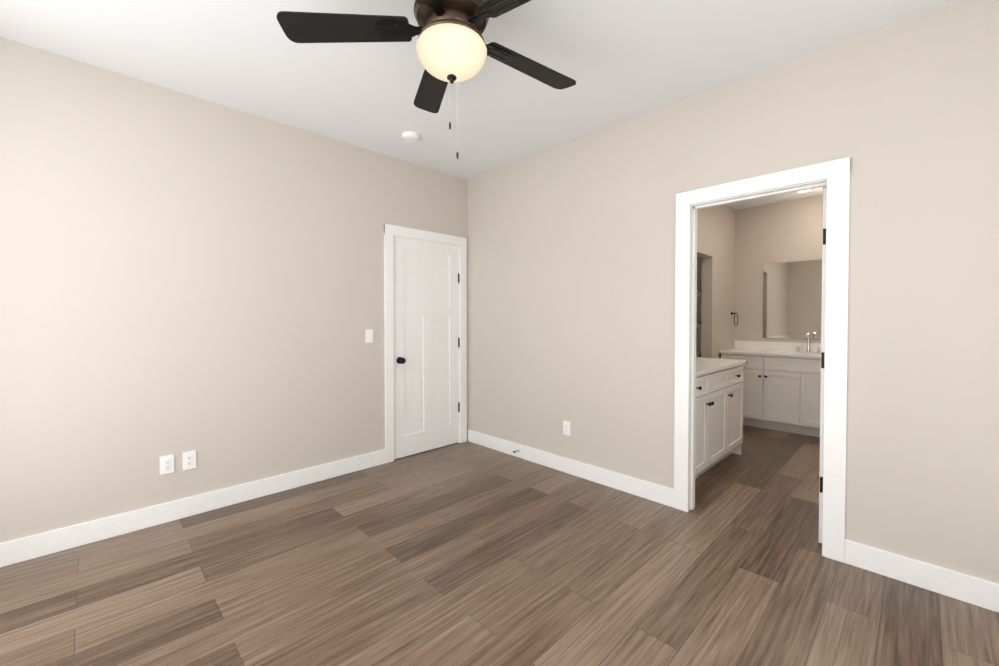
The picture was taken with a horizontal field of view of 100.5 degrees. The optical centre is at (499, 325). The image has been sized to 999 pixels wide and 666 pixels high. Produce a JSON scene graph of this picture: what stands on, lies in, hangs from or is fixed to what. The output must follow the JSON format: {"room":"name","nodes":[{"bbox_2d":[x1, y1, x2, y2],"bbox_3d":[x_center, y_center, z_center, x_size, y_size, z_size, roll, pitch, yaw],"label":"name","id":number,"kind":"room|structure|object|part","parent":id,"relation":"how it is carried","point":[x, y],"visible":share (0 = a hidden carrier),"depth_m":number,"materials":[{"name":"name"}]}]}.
{"room":"empty bedroom","nodes":[
{"label":"empty bedroom","id":0,"kind":"room"},
{"bbox_2d":[0,37,463,542],"bbox_3d":[-1.667,-0.134,3.137,3.570,2.740,0.120,-1,1,-45],"label":"wall","id":1,"kind":"structure","parent":0,"point":[180,272],"depth_m":2.64,"materials":[{"name":"beige paint"}]},
{"bbox_2d":[160,454,173,474],"bbox_3d":[-2.106,0.880,2.630,0.072,0.117,0.008,-1,1,-45],"label":"electrical outlet","id":2,"kind":"object","parent":1,"relation":"attached to","point":[166,464],"visible":1,"depth_m":2.63,"materials":[{"name":"white plastic"}]},
{"bbox_2d":[183,450,195,469],"bbox_3d":[-2.024,0.879,2.711,0.072,0.117,0.008,-1,1,-45],"label":"electrical outlet","id":3,"kind":"object","parent":1,"relation":"attached to","point":[189,459],"visible":1,"depth_m":2.71,"materials":[{"name":"white plastic"}]},
{"bbox_2d":[0,449,385,566],"bbox_3d":[-1.943,1.180,2.790,2.600,0.125,0.018,-1,1,-45],"label":"baseboard","id":4,"kind":"structure","parent":1,"relation":"attached to","point":[18,550],"depth_m":2.63,"materials":[{"name":"white wood"}]},
{"bbox_2d":[365,329,372,342],"bbox_3d":[-1.123,0.089,3.586,0.072,0.117,0.010,-1,1,-45],"label":"light switch","id":5,"kind":"object","parent":1,"relation":"attached to","point":[368,335],"visible":1,"depth_m":3.58,"materials":[{"name":"white plastic"}]},
{"bbox_2d":[384,224,466,462],"bbox_3d":[-0.725,0.156,4.059,0.940,2.130,0.141,-1,1,-45],"label":"door frame","id":6,"kind":"structure","parent":1,"relation":"attached to","point":[390,230],"depth_m":3.79,"materials":[{"name":"white wood"}]},
{"bbox_2d":[393,236,459,458],"bbox_3d":[-0.702,0.200,4.043,0.766,2.027,0.175,-1,1,-45],"label":"bedroom door","id":7,"kind":"structure","parent":1,"relation":"in","point":[426,367],"depth_m":4.01,"materials":[{"name":"white paint"}]},
{"bbox_2d":[0,0,956,209],"bbox_3d":[0.614,-1.554,3.172,7.140,0.100,5.240,-1,1,-45],"label":"ceiling","id":8,"kind":"structure","parent":0,"point":[620,61],"depth_m":2.31,"materials":[{"name":"white paint"}]},
{"bbox_2d":[402,131,419,142],"bbox_3d":[-0.701,-1.486,3.281,0.140,0.038,0.140,-1,1,-45],"label":"smoke detector","id":9,"kind":"object","parent":8,"relation":"attached to","point":[410,136],"visible":1,"depth_m":3.24,"materials":[{"name":"white plastic"}]},
{"bbox_2d":[277,0,575,158],"bbox_3d":[-0.163,-1.117,1.761,1.354,0.726,1.364,-1,1,-45],"label":"ceiling fan","id":10,"kind":"object","parent":8,"relation":"hanging from","point":[315,27],"depth_m":1.72,"materials":[{"name":"black wood"}]},
{"bbox_3d":[-0.202,-1.120,1.755,0.298,0.129,0.298,-1,1,-45],"label":"ceiling fan shade","id":11,"kind":"part","parent":10,"relation":"part of","materials":[{"name":"white glass"}]},
{"bbox_2d":[794,189,813,193],"bbox_3d":[3.452,-1.526,4.710,0.188,0.008,0.188,-1,1,-45],"label":"recessed light","id":12,"kind":"object","parent":8,"relation":"in","point":[804,191],"visible":0.71,"depth_m":4.72,"materials":[{"name":"white plastic"}]},
{"bbox_2d":[0,425,998,665],"bbox_3d":[0.614,1.285,3.220,7.140,0.100,5.240,-1,1,-45],"label":"floor","id":13,"kind":"structure","parent":0,"point":[467,553],"depth_m":2.01,"materials":[{"name":"brown wood"}]},
{"bbox_2d":[695,361,745,478],"bbox_3d":[1.608,0.796,3.617,1.434,0.865,0.614,-1,1,-45],"label":"bathroom vanity","id":14,"kind":"object","parent":13,"relation":"on","point":[719,410],"depth_m":3.45,"materials":[{"name":"white wood"}]},
{"bbox_2d":[696,357,742,372],"bbox_3d":[1.609,0.347,3.625,1.456,0.032,0.592,-1,1,-45],"label":"countertop","id":15,"kind":"structure","parent":14,"relation":"on","point":[703,365],"depth_m":3.64,"materials":[{"name":"white stone"}]},
{"bbox_2d":[721,353,820,436],"bbox_3d":[3.630,0.779,4.615,0.629,0.865,2.000,-1,1,-45],"label":"bathroom vanity","id":16,"kind":"object","parent":13,"relation":"on","point":[781,381],"depth_m":4.69,"materials":[{"name":"white wood"}]},
{"bbox_2d":[719,349,820,356],"bbox_3d":[3.641,0.331,4.612,0.607,0.032,2.032,-1,1,-45],"label":"countertop","id":17,"kind":"structure","parent":16,"relation":"on","point":[782,352],"depth_m":4.98,"materials":[{"name":"white stone"}]},
{"bbox_2d":[464,0,998,583],"bbox_3d":[1.051,-0.132,3.031,0.150,2.740,4.090,-1,1,-45],"label":"wall","id":18,"kind":"structure","parent":0,"point":[571,247],"depth_m":2.37,"materials":[{"name":"beige paint"}]},
{"bbox_2d":[563,420,570,435],"bbox_3d":[0.562,0.856,3.471,0.008,0.117,0.072,-1,1,-45],"label":"electrical outlet","id":19,"kind":"object","parent":18,"relation":"attached to","point":[566,427],"visible":1,"depth_m":3.47,"materials":[{"name":"white plastic"}]},
{"bbox_2d":[468,429,673,507],"bbox_3d":[0.433,1.166,3.604,0.015,0.125,2.165,-1,1,-45],"label":"baseboard","id":20,"kind":"structure","parent":18,"relation":"attached to","point":[651,491],"depth_m":3.35,"materials":[{"name":"white wood"}]},
{"bbox_2d":[696,290,701,356],"bbox_3d":[1.808,0.199,5.103,1.366,1.270,0.868,-1,1,-45],"label":"closet shelves","id":21,"kind":"object","parent":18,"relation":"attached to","point":[699,294],"depth_m":5.28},
{"bbox_2d":[674,157,849,562],"bbox_3d":[1.557,0.181,2.544,0.160,2.130,0.900,-1,1,-45],"label":"door frame","id":22,"kind":"structure","parent":18,"relation":"attached to","point":[835,173],"depth_m":2.26,"materials":[{"name":"white wood"}]},
{"bbox_2d":[735,341,820,352],"bbox_3d":[3.850,0.260,4.817,0.020,0.103,2.032,-1,1,-45],"label":"backsplash","id":23,"kind":"structure","parent":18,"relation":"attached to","point":[808,347],"depth_m":5.17,"materials":[{"name":"white stone"}]},
{"bbox_2d":[763,260,821,339],"bbox_3d":[3.886,-0.306,4.783,0.008,0.940,1.465,-1,1,-45],"label":"mirror","id":24,"kind":"object","parent":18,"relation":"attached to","point":[792,300],"visible":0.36,"depth_m":5.08,"materials":[{"name":"clear glass"}]},
{"bbox_2d":[819,186,826,542],"bbox_3d":[2.071,0.224,2.619,0.724,2.027,0.116,-1,1,-45],"label":"bathroom door","id":25,"kind":"structure","parent":18,"relation":"in","point":[822,361],"depth_m":2.36,"materials":[{"name":"white paint"}]},
{"bbox_2d":[845,539,998,612],"bbox_3d":[2.136,1.195,1.876,0.018,0.125,0.890,-1,1,-45],"label":"baseboard","id":26,"kind":"structure","parent":18,"relation":"attached to","point":[979,592],"depth_m":1.98,"materials":[{"name":"white wood"}]}
]}

